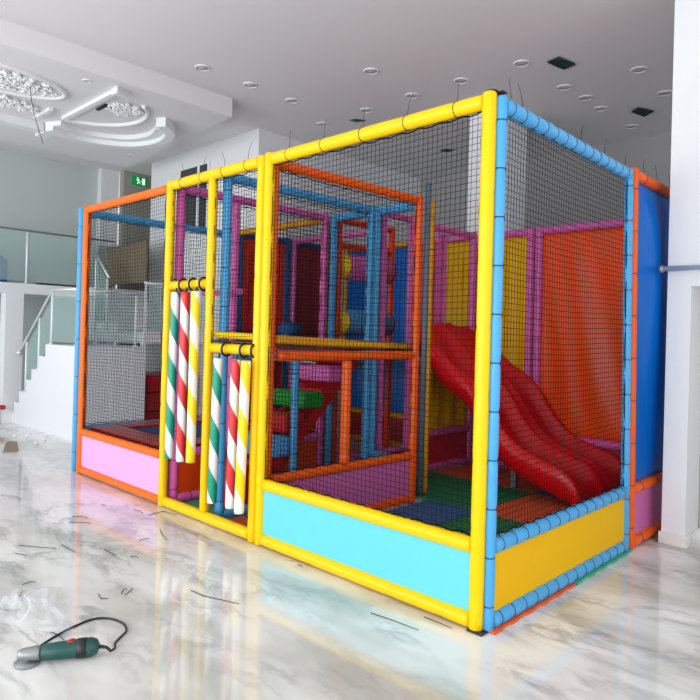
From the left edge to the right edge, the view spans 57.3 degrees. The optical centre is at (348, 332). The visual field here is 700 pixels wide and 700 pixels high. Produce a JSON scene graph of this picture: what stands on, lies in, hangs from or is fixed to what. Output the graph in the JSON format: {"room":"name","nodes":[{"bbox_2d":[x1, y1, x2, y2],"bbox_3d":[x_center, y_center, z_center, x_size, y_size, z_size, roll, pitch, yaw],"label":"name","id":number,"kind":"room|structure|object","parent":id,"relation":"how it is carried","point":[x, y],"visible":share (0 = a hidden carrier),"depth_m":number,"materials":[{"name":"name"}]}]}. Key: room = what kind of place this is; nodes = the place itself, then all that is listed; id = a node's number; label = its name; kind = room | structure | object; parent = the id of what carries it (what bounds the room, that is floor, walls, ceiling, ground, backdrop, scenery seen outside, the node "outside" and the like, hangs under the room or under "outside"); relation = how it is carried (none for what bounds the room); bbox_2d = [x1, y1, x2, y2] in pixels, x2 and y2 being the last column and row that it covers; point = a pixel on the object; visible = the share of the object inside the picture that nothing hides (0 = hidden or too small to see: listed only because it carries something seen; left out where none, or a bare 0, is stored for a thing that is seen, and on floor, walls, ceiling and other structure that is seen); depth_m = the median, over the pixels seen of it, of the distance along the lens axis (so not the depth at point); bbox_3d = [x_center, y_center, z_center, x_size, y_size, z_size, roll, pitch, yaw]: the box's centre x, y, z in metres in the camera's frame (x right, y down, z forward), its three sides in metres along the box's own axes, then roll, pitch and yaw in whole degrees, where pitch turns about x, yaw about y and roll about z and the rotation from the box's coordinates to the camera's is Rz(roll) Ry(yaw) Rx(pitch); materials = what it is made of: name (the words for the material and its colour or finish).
{"room":"indoor playground","nodes":[
{"label":"indoor playground","id":0,"kind":"room"},
{"bbox_2d":[0,282,75,298],"bbox_3d":[-7.217,-0.748,8.398,0.900,0.160,8.350,1,0,44],"label":"floor","id":1,"kind":"structure","parent":0,"point":[31,290],"depth_m":10.14,"materials":[{"name":"white paint"}]},
{"bbox_2d":[0,255,7,281],"bbox_3d":[-5.625,-1.063,10.116,0.079,0.550,0.429,1,0,44],"label":"sheet","id":2,"kind":"object","parent":1,"relation":"on","point":[3,262],"visible":0.9,"depth_m":10.20,"materials":[{"name":"blue"}]},
{"bbox_2d":[36,283,75,286],"bbox_3d":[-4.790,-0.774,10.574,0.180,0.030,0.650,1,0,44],"label":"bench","id":3,"kind":"object","parent":1,"relation":"on","point":[36,283],"visible":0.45,"depth_m":10.46,"materials":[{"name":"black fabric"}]},
{"bbox_2d":[0,226,113,283],"bbox_3d":[-5.747,-1.211,9.322,0.065,0.844,4.900,1,0,44],"label":"gallery railing","id":4,"kind":"object","parent":1,"relation":"on","point":[28,231],"visible":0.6,"depth_m":10.04,"materials":[{"name":"white metal"}]},
{"bbox_2d":[97,240,147,288],"bbox_3d":[-3.806,-1.134,10.707,1.720,0.785,0.030,1,0,44],"label":"leaning board","id":5,"kind":"object","parent":1,"relation":"on","point":[107,257],"visible":0.52,"depth_m":10.61,"materials":[{"name":"brown wood"}]},
{"bbox_2d":[0,149,97,390],"bbox_3d":[-8.285,-0.898,8.042,0.150,4.400,10.350,1,0,44],"label":"wall","id":6,"kind":"structure","parent":0,"point":[37,193],"depth_m":11.05,"materials":[{"name":"grey paint"}]},
{"bbox_2d":[93,168,118,344],"bbox_3d":[-4.531,-0.782,11.838,0.300,4.400,0.330,1,0,44],"label":"wall","id":7,"kind":"structure","parent":6,"relation":"attached to","point":[108,180],"depth_m":11.71,"materials":[{"name":"white paint"}]},
{"bbox_2d":[0,18,231,167],"bbox_3d":[-5.967,-2.928,5.769,3.470,0.230,10.200,1,0,44],"label":"ceiling","id":8,"kind":"structure","parent":0,"point":[193,109],"depth_m":7.49,"materials":[{"name":"paint"}]},
{"bbox_2d":[0,112,52,138],"bbox_3d":[-5.582,-2.742,7.003,0.320,0.109,4.520,1,0,44],"label":"trim","id":9,"kind":"structure","parent":8,"relation":"attached to","point":[5,119],"depth_m":8.27,"materials":[{"name":"white paint"}]},
{"bbox_2d":[0,94,52,119],"bbox_3d":[-4.098,-2.743,7.618,0.565,0.059,0.977,1,0,44],"label":"ceiling medallion","id":10,"kind":"object","parent":8,"relation":"attached to","point":[5,101],"visible":0.99,"depth_m":7.73,"materials":[{"name":"white paint"}]},
{"bbox_2d":[0,63,67,100],"bbox_3d":[-3.824,-2.738,6.825,0.913,0.059,1.647,1,0,44],"label":"ceiling medallion","id":11,"kind":"object","parent":8,"relation":"attached to","point":[24,82],"visible":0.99,"depth_m":7.04,"materials":[{"name":"white paint"}]},
{"bbox_2d":[61,86,149,126],"bbox_3d":[-2.848,-2.693,7.879,1.605,0.087,0.776,1,0,44],"label":"ceiling medallion","id":12,"kind":"object","parent":8,"relation":"attached to","point":[123,109],"depth_m":7.73,"materials":[{"name":"white paint"}]},
{"bbox_2d":[45,117,175,148],"bbox_3d":[-3.051,-2.662,8.631,1.710,0.119,0.919,2,0,10],"label":"trim","id":13,"kind":"structure","parent":8,"relation":"attached to","point":[163,133],"depth_m":8.71,"materials":[{"name":"white paint"}]},
{"bbox_2d":[115,170,150,348],"bbox_3d":[-2.895,-0.733,13.143,0.150,4.400,3.820,1,0,44],"label":"wall","id":14,"kind":"structure","parent":0,"point":[126,188],"depth_m":11.86,"materials":[{"name":"beige paint"}]},
{"bbox_2d":[131,175,146,186],"bbox_3d":[-3.885,-2.810,11.908,0.052,0.170,0.300,1,0,44],"label":"exit sign","id":15,"kind":"object","parent":14,"relation":"attached to","point":[135,180],"visible":1,"depth_m":11.89,"materials":[{"name":"green plastic"}]},
{"bbox_2d":[89,331,203,418],"bbox_3d":[-3.187,0.725,10.078,1.830,1.450,1.100,1,0,44],"label":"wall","id":16,"kind":"structure","parent":0,"point":[201,336],"depth_m":9.34,"materials":[{"name":"white paint"}]},
{"bbox_2d":[93,252,109,330],"bbox_3d":[-3.940,-0.667,10.205,0.547,1.281,0.068,1,0,44],"label":"railing","id":17,"kind":"object","parent":16,"relation":"on","point":[95,253],"visible":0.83,"depth_m":10.20,"materials":[{"name":"white metal"}]},
{"bbox_2d":[88,287,162,345],"bbox_3d":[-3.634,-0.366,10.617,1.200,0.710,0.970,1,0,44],"label":"glass railing","id":18,"kind":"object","parent":16,"relation":"on","point":[97,328],"depth_m":10.42,"materials":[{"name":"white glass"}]},
{"bbox_2d":[142,281,203,333],"bbox_3d":[-2.528,-0.350,9.459,0.065,0.721,1.084,1,0,44],"label":"landing railing","id":19,"kind":"object","parent":16,"relation":"on","point":[161,284],"visible":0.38,"depth_m":9.08,"materials":[{"name":"white metal"}]},
{"bbox_2d":[146,128,419,425],"bbox_3d":[-1.116,-0.689,11.487,3.010,4.400,3.740,1,0,44],"label":"wall","id":20,"kind":"structure","parent":0,"point":[235,149],"depth_m":10.17,"materials":[{"name":"white paint"}]},
{"bbox_2d":[181,164,206,226],"bbox_3d":[-2.466,-2.131,10.214,0.780,1.000,0.023,1,0,44],"label":"window","id":21,"kind":"structure","parent":20,"relation":"in","point":[191,171],"depth_m":10.19,"materials":[{"name":"grey glass"}]},
{"bbox_2d":[179,161,210,233],"bbox_3d":[-2.470,-2.126,10.210,0.860,1.070,0.032,1,0,44],"label":"trim","id":22,"kind":"structure","parent":20,"relation":"attached to","point":[208,163],"depth_m":10.08,"materials":[{"name":"white paint"}]},
{"bbox_2d":[0,0,674,197],"bbox_3d":[-1.385,-2.967,5.388,18.000,0.100,16.000,1,0,44],"label":"ceiling","id":23,"kind":"structure","parent":0,"point":[316,53],"depth_m":6.66,"materials":[{"name":"paint"}]},
{"bbox_2d":[195,64,210,71],"bbox_3d":[-1.602,-2.911,7.053,0.170,0.014,0.170,1,0,44],"label":"recessed light","id":24,"kind":"object","parent":23,"relation":"in","point":[201,67],"visible":1,"depth_m":7.04,"materials":[{"name":"white"}]},
{"bbox_2d":[243,82,256,87],"bbox_3d":[-1.152,-2.897,7.507,0.170,0.014,0.170,1,0,44],"label":"recessed light","id":25,"kind":"object","parent":23,"relation":"in","point":[245,84],"visible":1,"depth_m":7.49,"materials":[{"name":"white"}]},
{"bbox_2d":[285,98,298,103],"bbox_3d":[-0.701,-2.883,7.975,0.170,0.014,0.170,1,0,44],"label":"recessed light","id":26,"kind":"object","parent":23,"relation":"in","point":[288,100],"visible":1,"depth_m":7.97,"materials":[{"name":"white"}]},
{"bbox_2d":[364,68,378,74],"bbox_3d":[0.251,-2.860,7.018,0.170,0.014,0.170,1,0,44],"label":"recessed light","id":27,"kind":"object","parent":23,"relation":"in","point":[370,71],"visible":1,"depth_m":7.02,"materials":[{"name":"white"}]},
{"bbox_2d":[365,69,376,73],"bbox_3d":[0.251,-2.864,7.018,0.134,0.004,0.134,1,0,44],"label":"diffuser","id":28,"kind":"object","parent":27,"relation":"attached to","point":[367,71],"depth_m":7.02,"materials":[{"name":"grey"}]},
{"bbox_2d":[405,93,418,98],"bbox_3d":[0.768,-2.843,7.699,0.170,0.014,0.170,1,0,44],"label":"recessed light","id":29,"kind":"object","parent":23,"relation":"in","point":[408,95],"visible":0.94,"depth_m":7.69,"materials":[{"name":"white"}]},
{"bbox_2d":[454,78,468,83],"bbox_3d":[1.272,-2.831,7.214,0.170,0.014,0.170,1,0,44],"label":"recessed light","id":30,"kind":"object","parent":23,"relation":"in","point":[462,80],"visible":0.99,"depth_m":7.20,"materials":[{"name":"white"}]},
{"bbox_2d":[513,60,529,66],"bbox_3d":[1.819,-2.817,6.716,0.170,0.014,0.170,1,0,44],"label":"recessed light","id":31,"kind":"object","parent":23,"relation":"in","point":[520,63],"visible":1,"depth_m":6.71,"materials":[{"name":"white"}]},
{"bbox_2d":[515,61,527,65],"bbox_3d":[1.819,-2.821,6.716,0.134,0.004,0.134,1,0,44],"label":"diffuser","id":32,"kind":"object","parent":31,"relation":"attached to","point":[517,63],"depth_m":6.71,"materials":[{"name":"grey"}]},
{"bbox_2d":[547,56,575,69],"bbox_3d":[2.219,-2.802,6.663,0.283,0.020,0.156,2,0,-35],"label":"ceiling vent","id":33,"kind":"object","parent":23,"relation":"in","point":[559,62],"visible":1,"depth_m":6.65,"materials":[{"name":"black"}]},
{"bbox_2d":[557,84,571,90],"bbox_3d":[2.472,-2.797,7.322,0.170,0.014,0.170,1,0,44],"label":"recessed light","id":34,"kind":"object","parent":23,"relation":"in","point":[564,87],"visible":1,"depth_m":7.32,"materials":[{"name":"white"}]},
{"bbox_2d":[578,95,592,100],"bbox_3d":[2.826,-2.787,7.619,0.170,0.014,0.170,1,0,44],"label":"recessed light","id":35,"kind":"object","parent":23,"relation":"in","point":[584,97],"visible":1,"depth_m":7.61,"materials":[{"name":"white metal"}]},
{"bbox_2d":[594,106,607,111],"bbox_3d":[3.138,-2.777,7.958,0.170,0.014,0.170,1,0,44],"label":"recessed light","id":36,"kind":"object","parent":23,"relation":"in","point":[599,108],"visible":1,"depth_m":7.95,"materials":[{"name":"white"}]},
{"bbox_2d":[630,66,647,72],"bbox_3d":[3.083,-2.782,6.790,0.170,0.014,0.170,1,0,44],"label":"recessed light","id":37,"kind":"object","parent":23,"relation":"in","point":[640,69],"visible":1,"depth_m":6.78,"materials":[{"name":"white"}]},
{"bbox_2d":[632,68,645,71],"bbox_3d":[3.083,-2.786,6.790,0.134,0.004,0.134,1,0,44],"label":"diffuser","id":38,"kind":"object","parent":37,"relation":"attached to","point":[633,69],"depth_m":6.78,"materials":[{"name":"grey"}]},
{"bbox_2d":[632,107,653,116],"bbox_3d":[3.667,-2.757,8.010,0.310,0.020,0.191,2,0,-23],"label":"ceiling vent","id":39,"kind":"object","parent":23,"relation":"in","point":[640,111],"visible":1,"depth_m":7.99,"materials":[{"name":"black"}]},
{"bbox_2d":[657,90,672,95],"bbox_3d":[3.665,-2.764,7.409,0.170,0.014,0.170,1,0,44],"label":"recessed light","id":40,"kind":"object","parent":23,"relation":"in","point":[665,92],"visible":0.95,"depth_m":7.41,"materials":[{"name":"white"}]},
{"bbox_2d":[0,423,699,699],"bbox_3d":[-1.509,1.531,5.373,18.000,0.100,16.000,1,0,44],"label":"floor","id":41,"kind":"structure","parent":0,"point":[630,630],"depth_m":3.34,"materials":[{"name":"stone"}]},
{"bbox_2d":[3,441,17,451],"bbox_3d":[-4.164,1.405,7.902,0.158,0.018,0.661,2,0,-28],"label":"cardboard box","id":42,"kind":"object","parent":41,"relation":"on","point":[10,446],"depth_m":7.83,"materials":[{"name":"cardboard"}]},
{"bbox_2d":[0,293,23,422],"bbox_3d":[-5.259,0.392,9.971,0.220,2.000,0.260,1,0,44],"label":"wall","id":43,"kind":"structure","parent":41,"relation":"on","point":[12,304],"depth_m":9.88,"materials":[{"name":"white paint"}]},
{"bbox_2d":[13,617,126,668],"bbox_3d":[-1.255,1.434,3.031,0.361,0.091,0.548,2,0,13],"label":"power tool","id":44,"kind":"object","parent":41,"relation":"on","point":[28,657],"visible":1,"depth_m":2.87,"materials":[{"name":"teal plastic"}]},
{"bbox_2d":[12,344,142,441],"bbox_3d":[-4.091,0.798,9.515,2.350,1.250,0.960,1,0,44],"label":"staircase","id":45,"kind":"structure","parent":41,"relation":"on","point":[46,405],"depth_m":8.82,"materials":[{"name":"white paint"}]},
{"bbox_2d":[16,288,75,391],"bbox_3d":[-4.311,0.137,9.129,2.156,1.526,0.088,1,0,44],"label":"stair railing","id":46,"kind":"object","parent":45,"relation":"on","point":[19,352],"visible":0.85,"depth_m":9.29,"materials":[{"name":"white metal"}]},
{"bbox_2d":[76,185,166,503],"bbox_3d":[-2.162,0.086,6.045,1.623,2.749,0.079,1,0,44],"label":"panel","id":47,"kind":"object","parent":41,"relation":"on","point":[126,465],"visible":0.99,"depth_m":6.06,"materials":[{"name":"orange plastic"}]},
{"bbox_2d":[71,207,221,470],"bbox_3d":[-2.182,0.090,7.327,1.860,2.749,0.079,2,0,-44],"label":"panel","id":48,"kind":"object","parent":41,"relation":"on","point":[80,217],"visible":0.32,"depth_m":6.87,"materials":[{"name":"blue plastic"}]},
{"bbox_2d":[144,411,186,419],"bbox_3d":[-3.004,1.302,9.836,0.850,0.300,0.750,1,0,44],"label":"foam block","id":49,"kind":"object","parent":41,"relation":"on","point":[155,416],"visible":0.07,"depth_m":9.37,"materials":[{"name":"red plastic"}]},
{"bbox_2d":[144,390,187,410],"bbox_3d":[-2.985,1.010,9.826,0.880,0.280,0.750,1,0,44],"label":"foam block","id":50,"kind":"object","parent":49,"relation":"on","point":[149,395],"visible":0.17,"depth_m":9.33,"materials":[{"name":"red plastic"}]},
{"bbox_2d":[145,371,187,391],"bbox_3d":[-2.967,0.749,9.817,0.910,0.240,0.750,1,0,44],"label":"foam block","id":51,"kind":"object","parent":50,"relation":"on","point":[157,377],"visible":0.16,"depth_m":9.33,"materials":[{"name":"red plastic"}]},
{"bbox_2d":[186,500,213,513],"bbox_3d":[-0.967,1.488,5.589,0.540,0.015,0.940,1,0,44],"label":"floor mat","id":52,"kind":"object","parent":41,"relation":"on","point":[192,503],"visible":0.02,"depth_m":5.44,"materials":[{"name":"green plastic"}]},
{"bbox_2d":[209,347,358,507],"bbox_3d":[-0.585,0.818,5.908,0.485,1.360,1.460,1,0,44],"label":"stairs","id":53,"kind":"structure","parent":52,"relation":"on","point":[318,370],"depth_m":5.88,"materials":[{"name":"red plastic"}]},
{"bbox_2d":[90,417,314,448],"bbox_3d":[-1.523,1.240,6.707,1.560,0.480,1.750,1,0,44],"label":"trampoline","id":54,"kind":"object","parent":41,"relation":"on","point":[198,420],"visible":0.18,"depth_m":6.49,"materials":[{"name":"red plastic"}]},
{"bbox_2d":[158,143,264,542],"bbox_3d":[-1.085,0.043,5.030,1.320,2.889,0.115,1,0,44],"label":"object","id":55,"kind":"object","parent":41,"relation":"on","point":[212,176],"visible":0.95,"depth_m":4.98,"materials":[{"name":"yellow plastic"}]},
{"bbox_2d":[164,278,188,458],"bbox_3d":[-1.400,0.291,5.258,0.106,1.476,0.173,1,0,44],"label":"roller","id":56,"kind":"object","parent":55,"relation":"hanging from","point":[175,296],"visible":0.96,"depth_m":5.19,"materials":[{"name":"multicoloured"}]},
{"bbox_2d":[176,277,198,461],"bbox_3d":[-1.283,0.294,5.145,0.080,1.475,0.173,1,0,44],"label":"roller","id":57,"kind":"object","parent":55,"relation":"hanging from","point":[185,296],"visible":0.95,"depth_m":5.08,"materials":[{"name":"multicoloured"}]},
{"bbox_2d":[186,277,205,462],"bbox_3d":[-1.177,0.289,5.044,0.081,1.460,0.173,1,0,44],"label":"roller","id":58,"kind":"object","parent":55,"relation":"hanging from","point":[195,295],"visible":0.97,"depth_m":4.98,"materials":[{"name":"yellow"}]},
{"bbox_2d":[207,342,230,503],"bbox_3d":[-0.961,0.674,4.824,0.104,1.213,0.173,1,0,44],"label":"roller","id":59,"kind":"object","parent":55,"relation":"hanging from","point":[217,362],"visible":0.99,"depth_m":4.76,"materials":[{"name":"teal"}]},
{"bbox_2d":[225,342,248,508],"bbox_3d":[-0.797,0.673,4.667,0.096,1.202,0.173,1,0,44],"label":"roller","id":60,"kind":"object","parent":55,"relation":"hanging from","point":[235,363],"visible":0.85,"depth_m":4.60,"materials":[{"name":"red"}]},
{"bbox_2d":[234,344,253,514],"bbox_3d":[-0.710,0.680,4.575,0.107,1.213,0.183,1,0,44],"label":"roller","id":61,"kind":"object","parent":55,"relation":"hanging from","point":[245,374],"visible":0.99,"depth_m":4.51,"materials":[{"name":"yellow"}]},
{"bbox_2d":[230,517,247,525],"bbox_3d":[-0.738,1.492,4.883,0.550,0.015,0.240,1,0,44],"label":"floor mat","id":62,"kind":"object","parent":41,"relation":"on","point":[242,520],"visible":0.11,"depth_m":5.04,"materials":[{"name":"orange plastic"}]},
{"bbox_2d":[168,186,328,501],"bbox_3d":[-0.854,0.112,6.117,0.716,2.769,1.675,1,0,25],"label":"panel","id":63,"kind":"object","parent":41,"relation":"on","point":[184,478],"visible":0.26,"depth_m":5.87,"materials":[{"name":"pink plastic"}]},
{"bbox_2d":[237,234,289,416],"bbox_3d":[-1.127,0.112,8.323,0.084,2.769,0.834,1,0,44],"label":"panel","id":64,"kind":"object","parent":41,"relation":"on","point":[248,253],"visible":0.21,"depth_m":8.23,"materials":[{"name":"blue plastic"}]},
{"bbox_2d":[238,215,330,463],"bbox_3d":[-0.851,0.117,7.420,1.701,2.769,0.083,1,0,44],"label":"panel","id":65,"kind":"object","parent":41,"relation":"on","point":[297,222],"visible":0.09,"depth_m":6.96,"materials":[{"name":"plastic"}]},
{"bbox_2d":[214,175,374,517],"bbox_3d":[-0.398,0.124,5.677,0.088,2.769,1.761,1,0,45],"label":"panel","id":66,"kind":"object","parent":41,"relation":"on","point":[219,509],"visible":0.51,"depth_m":5.56,"materials":[{"name":"blue plastic"}]},
{"bbox_2d":[286,239,329,430],"bbox_3d":[-0.479,0.132,8.991,0.077,2.769,0.974,1,0,44],"label":"panel","id":67,"kind":"object","parent":41,"relation":"on","point":[299,258],"visible":0.06,"depth_m":8.88,"materials":[{"name":"red plastic"}]},
{"bbox_2d":[288,230,366,458],"bbox_3d":[-0.199,0.137,8.040,1.613,2.769,0.074,1,0,44],"label":"panel","id":68,"kind":"object","parent":41,"relation":"on","point":[293,274],"visible":0.09,"depth_m":8.54,"materials":[{"name":"pink plastic"}]},
{"bbox_2d":[250,344,420,366],"bbox_3d":[0.042,0.269,7.847,2.200,0.165,1.860,1,0,44],"label":"deck","id":69,"kind":"object","parent":68,"relation":"attached to","point":[276,346],"visible":0.02,"depth_m":7.38,"materials":[{"name":"red"}]},
{"bbox_2d":[277,322,301,344],"bbox_3d":[-0.741,0.008,8.080,0.310,0.305,0.310,1,0,44],"label":"bumper cover","id":70,"kind":"object","parent":69,"relation":"on","point":[280,328],"visible":0.25,"depth_m":7.97,"materials":[{"name":"blue plastic"}]},
{"bbox_2d":[324,211,365,464],"bbox_3d":[0.007,0.138,6.573,0.610,2.769,0.083,1,0,44],"label":"panel","id":71,"kind":"object","parent":41,"relation":"on","point":[331,329],"visible":0.24,"depth_m":6.72,"materials":[{"name":"blue plastic"}]},
{"bbox_2d":[267,162,423,509],"bbox_3d":[0.017,0.134,5.196,0.125,2.769,1.721,1,0,44],"label":"panel","id":72,"kind":"object","parent":41,"relation":"on","point":[355,346],"visible":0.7,"depth_m":5.17,"materials":[{"name":"black fabric"}]},
{"bbox_2d":[331,220,395,463],"bbox_3d":[0.174,0.144,7.158,0.074,2.769,0.949,1,0,44],"label":"panel","id":73,"kind":"object","parent":41,"relation":"on","point":[392,253],"visible":0.26,"depth_m":7.13,"materials":[{"name":"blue plastic"}]},
{"bbox_2d":[340,310,394,335],"bbox_3d":[0.168,-0.103,7.146,0.280,0.280,0.790,1,0,44],"label":"roller","id":74,"kind":"object","parent":73,"relation":"attached to","point":[348,312],"visible":0.32,"depth_m":6.90,"materials":[{"name":"blue plastic"}]},
{"bbox_2d":[341,254,396,283],"bbox_3d":[0.185,-0.702,7.148,0.280,0.280,0.790,1,0,44],"label":"roller","id":75,"kind":"object","parent":73,"relation":"attached to","point":[361,262],"visible":0.36,"depth_m":6.91,"materials":[{"name":"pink plastic"}]},
{"bbox_2d":[254,79,506,630],"bbox_3d":[0.076,0.065,3.918,1.871,2.880,0.104,1,0,44],"label":"panel","id":76,"kind":"object","parent":41,"relation":"on","point":[426,566],"depth_m":3.72,"materials":[{"name":"yellow plastic"}]},
{"bbox_2d":[339,239,422,450],"bbox_3d":[0.425,0.157,8.855,1.431,2.769,0.083,1,0,44],"label":"panel","id":77,"kind":"object","parent":41,"relation":"on","point":[399,307],"visible":0.1,"depth_m":8.63,"materials":[{"name":"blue plastic"}]},
{"bbox_2d":[369,202,414,457],"bbox_3d":[0.428,0.148,6.147,0.572,2.769,0.087,1,0,44],"label":"panel","id":78,"kind":"object","parent":41,"relation":"on","point":[376,286],"visible":0.32,"depth_m":6.28,"materials":[{"name":"blue plastic"}]},
{"bbox_2d":[375,213,414,453],"bbox_3d":[0.480,0.151,6.582,0.070,2.769,0.510,1,0,44],"label":"panel","id":79,"kind":"object","parent":41,"relation":"on","point":[404,217],"visible":0.54,"depth_m":6.48,"materials":[{"name":"pink plastic"}]},
{"bbox_2d":[385,499,470,525],"bbox_3d":[0.597,1.530,5.347,0.522,0.015,0.932,1,0,44],"label":"floor mat","id":80,"kind":"object","parent":41,"relation":"on","point":[426,503],"visible":0.41,"depth_m":5.45,"materials":[{"name":"blue plastic"}]},
{"bbox_2d":[432,245,434,324],"bbox_3d":[0.914,0.251,7.245,0.069,2.595,0.070,1,0,44],"label":"support pole","id":81,"kind":"object","parent":41,"relation":"on","point":[434,245],"visible":0.09,"depth_m":7.23,"materials":[{"name":"orange plastic"}]},
{"bbox_2d":[415,472,470,499],"bbox_3d":[0.826,1.540,6.465,0.682,0.015,0.982,1,0,44],"label":"floor mat","id":82,"kind":"object","parent":41,"relation":"on","point":[436,487],"visible":0.35,"depth_m":6.42,"materials":[{"name":"green plastic"}]},
{"bbox_2d":[415,182,430,495],"bbox_3d":[0.713,0.068,6.014,0.090,2.944,0.090,1,0,44],"label":"support pole","id":83,"kind":"object","parent":82,"relation":"on","point":[427,205],"visible":0.74,"depth_m":5.99,"materials":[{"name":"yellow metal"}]},
{"bbox_2d":[423,200,434,492],"bbox_3d":[0.765,0.139,6.143,0.065,2.803,0.066,1,0,44],"label":"support pole","id":84,"kind":"object","parent":82,"relation":"on","point":[432,228],"visible":0.45,"depth_m":6.11,"materials":[{"name":"orange plastic"}]},
{"bbox_2d":[417,236,470,450],"bbox_3d":[1.234,0.176,8.074,0.801,2.769,0.088,1,0,44],"label":"panel","id":85,"kind":"object","parent":41,"relation":"on","point":[451,275],"visible":0.09,"depth_m":7.98,"materials":[{"name":"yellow plastic"}]},
{"bbox_2d":[428,223,476,470],"bbox_3d":[1.141,0.172,7.418,0.167,2.769,0.961,1,0,44],"label":"panel","id":86,"kind":"object","parent":41,"relation":"on","point":[438,311],"visible":0.55,"depth_m":7.38,"materials":[{"name":"pink plastic"}]},
{"bbox_2d":[433,463,509,479],"bbox_3d":[1.467,1.560,7.132,0.682,0.015,0.852,1,0,44],"label":"floor mat","id":87,"kind":"object","parent":41,"relation":"on","point":[460,473],"visible":0.34,"depth_m":7.09,"materials":[{"name":"orange plastic"}]},
{"bbox_2d":[466,628,488,636],"bbox_3d":[0.672,1.528,3.290,0.090,0.012,0.100,1,0,44],"label":"pole foot","id":88,"kind":"object","parent":41,"relation":"on","point":[481,633],"visible":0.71,"depth_m":3.25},
{"bbox_2d":[435,514,522,534],"bbox_3d":[1.130,1.544,4.834,0.942,0.015,0.932,1,0,44],"label":"floor mat","id":89,"kind":"object","parent":41,"relation":"on","point":[463,519],"visible":0.13,"depth_m":5.11,"materials":[{"name":"green plastic"}]},
{"bbox_2d":[429,486,532,509],"bbox_3d":[1.265,1.551,6.042,0.522,0.015,0.982,1,0,44],"label":"floor mat","id":90,"kind":"object","parent":41,"relation":"on","point":[509,491],"visible":0.52,"depth_m":6.00,"materials":[{"name":"green plastic"}]},
{"bbox_2d":[472,228,534,467],"bbox_3d":[1.815,0.191,7.517,0.741,2.771,0.094,1,0,44],"label":"panel","id":91,"kind":"object","parent":41,"relation":"on","point":[512,354],"visible":0.28,"depth_m":7.39,"materials":[{"name":"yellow plastic"}]},
{"bbox_2d":[498,475,542,492],"bbox_3d":[1.906,1.571,6.709,0.522,0.015,0.852,1,0,44],"label":"floor mat","id":92,"kind":"object","parent":41,"relation":"on","point":[526,486],"visible":0.24,"depth_m":6.53,"materials":[{"name":"orange plastic"}]},
{"bbox_2d":[489,583,575,634],"bbox_3d":[0.943,1.535,3.700,0.344,0.015,0.946,1,0,44],"label":"floor mat","id":93,"kind":"object","parent":41,"relation":"on","point":[514,619],"visible":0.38,"depth_m":3.53,"materials":[{"name":"orange plastic"}]},
{"bbox_2d":[496,494,570,522],"bbox_3d":[1.798,1.564,5.529,0.942,0.015,0.982,1,0,44],"label":"floor mat","id":94,"kind":"object","parent":41,"relation":"on","point":[531,514],"visible":0.23,"depth_m":5.68,"materials":[{"name":"orange plastic"}]},
{"bbox_2d":[535,491,555,497],"bbox_3d":[2.439,1.584,6.196,0.942,0.015,0.852,1,0,44],"label":"floor mat","id":95,"kind":"object","parent":41,"relation":"on","point":[546,492],"visible":0.06,"depth_m":6.20,"materials":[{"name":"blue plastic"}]},
{"bbox_2d":[419,322,620,504],"bbox_3d":[1.765,0.732,6.673,1.947,1.666,1.219,1,0,44],"label":"slide","id":96,"kind":"object","parent":95,"relation":"on","point":[443,338],"visible":0.56,"depth_m":6.54,"materials":[{"name":"red plastic"}]},
{"bbox_2d":[483,78,633,631],"bbox_3d":[1.382,0.118,3.962,0.112,2.867,1.889,1,0,44],"label":"panel","id":97,"kind":"object","parent":41,"relation":"on","point":[526,564],"visible":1,"depth_m":3.76,"materials":[{"name":"blue plastic"}]},
{"bbox_2d":[533,219,623,458],"bbox_3d":[2.713,0.213,6.654,1.711,2.771,0.093,1,0,44],"label":"panel","id":98,"kind":"object","parent":41,"relation":"on","point":[594,300],"visible":0.3,"depth_m":6.84,"materials":[{"name":"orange plastic"}]},
{"bbox_2d":[573,549,631,584],"bbox_3d":[1.599,1.555,4.383,0.344,0.015,0.932,1,0,44],"label":"floor mat","id":99,"kind":"object","parent":41,"relation":"on","point":[602,567],"visible":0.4,"depth_m":4.22,"materials":[{"name":"green plastic"}]},
{"bbox_2d":[629,161,669,548],"bbox_3d":[2.728,0.150,5.326,0.149,2.887,1.962,1,0,44],"label":"panel","id":100,"kind":"object","parent":41,"relation":"on","point":[651,198],"visible":0.41,"depth_m":4.84,"materials":[{"name":"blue plastic"}]},
{"bbox_2d":[467,112,526,455],"bbox_3d":[1.890,-0.617,8.288,0.500,4.400,0.580,1,0,44],"label":"wall column","id":101,"kind":"structure","parent":0,"point":[473,228],"depth_m":8.17,"materials":[{"name":"white paint"}]},
{"bbox_2d":[420,133,671,370],"bbox_3d":[4.334,-0.547,8.940,14.600,4.400,0.150,1,0,44],"label":"wall","id":102,"kind":"structure","parent":0,"point":[654,150],"depth_m":9.77,"materials":[{"name":"white paint"}]},
{"bbox_2d":[661,0,699,535],"bbox_3d":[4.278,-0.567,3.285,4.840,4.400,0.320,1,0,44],"label":"pillar","id":103,"kind":"structure","parent":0,"point":[681,444],"depth_m":4.79,"materials":[{"name":"white paint"}]},
{"bbox_2d":[658,528,699,547],"bbox_3d":[2.983,1.560,4.456,1.455,0.085,0.335,1,0,44],"label":"baseboard","id":104,"kind":"structure","parent":103,"relation":"attached to","point":[677,540],"depth_m":4.78,"materials":[{"name":"stone"}]},
{"bbox_2d":[658,264,699,272],"bbox_3d":[2.997,-0.459,4.217,1.775,0.053,0.107,1,0,44],"label":"tube","id":105,"kind":"object","parent":103,"relation":"attached to","point":[661,268],"visible":1,"depth_m":4.71,"materials":[{"name":"silver metal"}]},
{"bbox_2d":[698,463,699,527],"bbox_3d":[3.254,0.619,4.512,1.375,1.980,0.080,1,0,44],"label":"wall","id":106,"kind":"structure","parent":0,"point":[699,463],"depth_m":4.96,"materials":[{"name":"beige paint"}]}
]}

